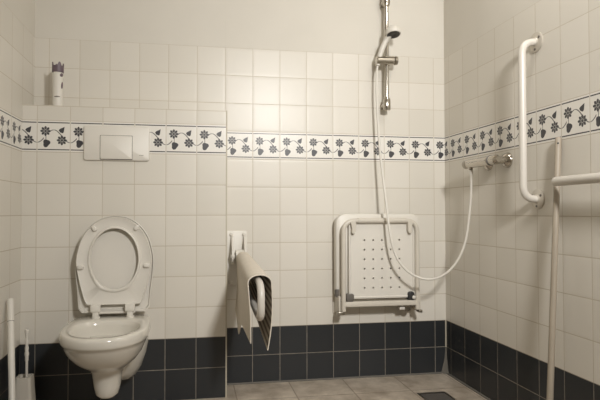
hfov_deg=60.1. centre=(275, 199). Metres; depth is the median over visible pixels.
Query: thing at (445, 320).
trim
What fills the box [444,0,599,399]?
wall
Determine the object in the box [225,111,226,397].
trim
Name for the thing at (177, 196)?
wall
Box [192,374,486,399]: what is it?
floor
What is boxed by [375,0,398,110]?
riser rail
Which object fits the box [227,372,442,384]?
trim
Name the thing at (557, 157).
pole
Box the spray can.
[52,62,63,105]
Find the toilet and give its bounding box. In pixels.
[59,216,153,398]
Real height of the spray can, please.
0.222 m
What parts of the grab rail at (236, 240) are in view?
wall plate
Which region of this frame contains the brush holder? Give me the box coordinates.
[15,374,35,399]
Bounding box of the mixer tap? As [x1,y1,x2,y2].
[462,152,512,170]
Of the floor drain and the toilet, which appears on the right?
the floor drain
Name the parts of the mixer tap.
temperature knob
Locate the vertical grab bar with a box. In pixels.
[518,32,544,208]
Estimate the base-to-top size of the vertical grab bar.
0.752 m
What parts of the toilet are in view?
bowl, seat, lid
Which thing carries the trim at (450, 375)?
attached to the wall at (498, 290)
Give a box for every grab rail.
[227,231,264,320]
[551,172,599,185]
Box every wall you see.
[0,0,34,399]
[19,104,225,399]
[34,0,445,382]
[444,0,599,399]
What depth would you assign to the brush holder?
2.26 m
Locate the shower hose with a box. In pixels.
[376,66,472,280]
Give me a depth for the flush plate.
2.50 m
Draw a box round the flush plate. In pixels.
[84,125,149,160]
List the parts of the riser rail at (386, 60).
slider knob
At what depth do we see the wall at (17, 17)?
2.32 m
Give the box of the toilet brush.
[24,329,28,377]
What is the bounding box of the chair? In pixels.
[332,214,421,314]
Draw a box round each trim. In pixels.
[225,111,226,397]
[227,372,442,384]
[442,347,448,373]
[445,320,446,346]
[447,373,490,399]
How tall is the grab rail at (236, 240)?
0.336 m
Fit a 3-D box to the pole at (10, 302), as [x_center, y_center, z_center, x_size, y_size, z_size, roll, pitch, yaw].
[-1.082,0.696,2.121,0.029,0.551,0.284,1,-1,-30]
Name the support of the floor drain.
on the floor
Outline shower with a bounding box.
[376,25,400,65]
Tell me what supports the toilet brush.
in the brush holder
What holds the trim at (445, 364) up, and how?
attached to the wall at (294, 81)
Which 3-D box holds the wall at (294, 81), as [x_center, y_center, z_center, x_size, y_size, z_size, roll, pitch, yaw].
[-0.135,-0.271,2.866,2.437,2.520,0.100,0,-1,-9]
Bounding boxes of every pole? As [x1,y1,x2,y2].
[7,298,15,399]
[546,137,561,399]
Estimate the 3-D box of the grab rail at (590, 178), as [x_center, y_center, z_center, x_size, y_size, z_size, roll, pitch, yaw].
[1.161,-0.078,1.595,0.090,0.072,0.818,0,-1,-9]
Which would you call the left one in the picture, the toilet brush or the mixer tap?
the toilet brush
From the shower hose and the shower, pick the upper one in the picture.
the shower
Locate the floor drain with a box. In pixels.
[417,391,455,399]
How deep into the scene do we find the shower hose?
2.73 m
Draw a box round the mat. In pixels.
[235,252,272,349]
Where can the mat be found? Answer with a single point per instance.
(247, 267)

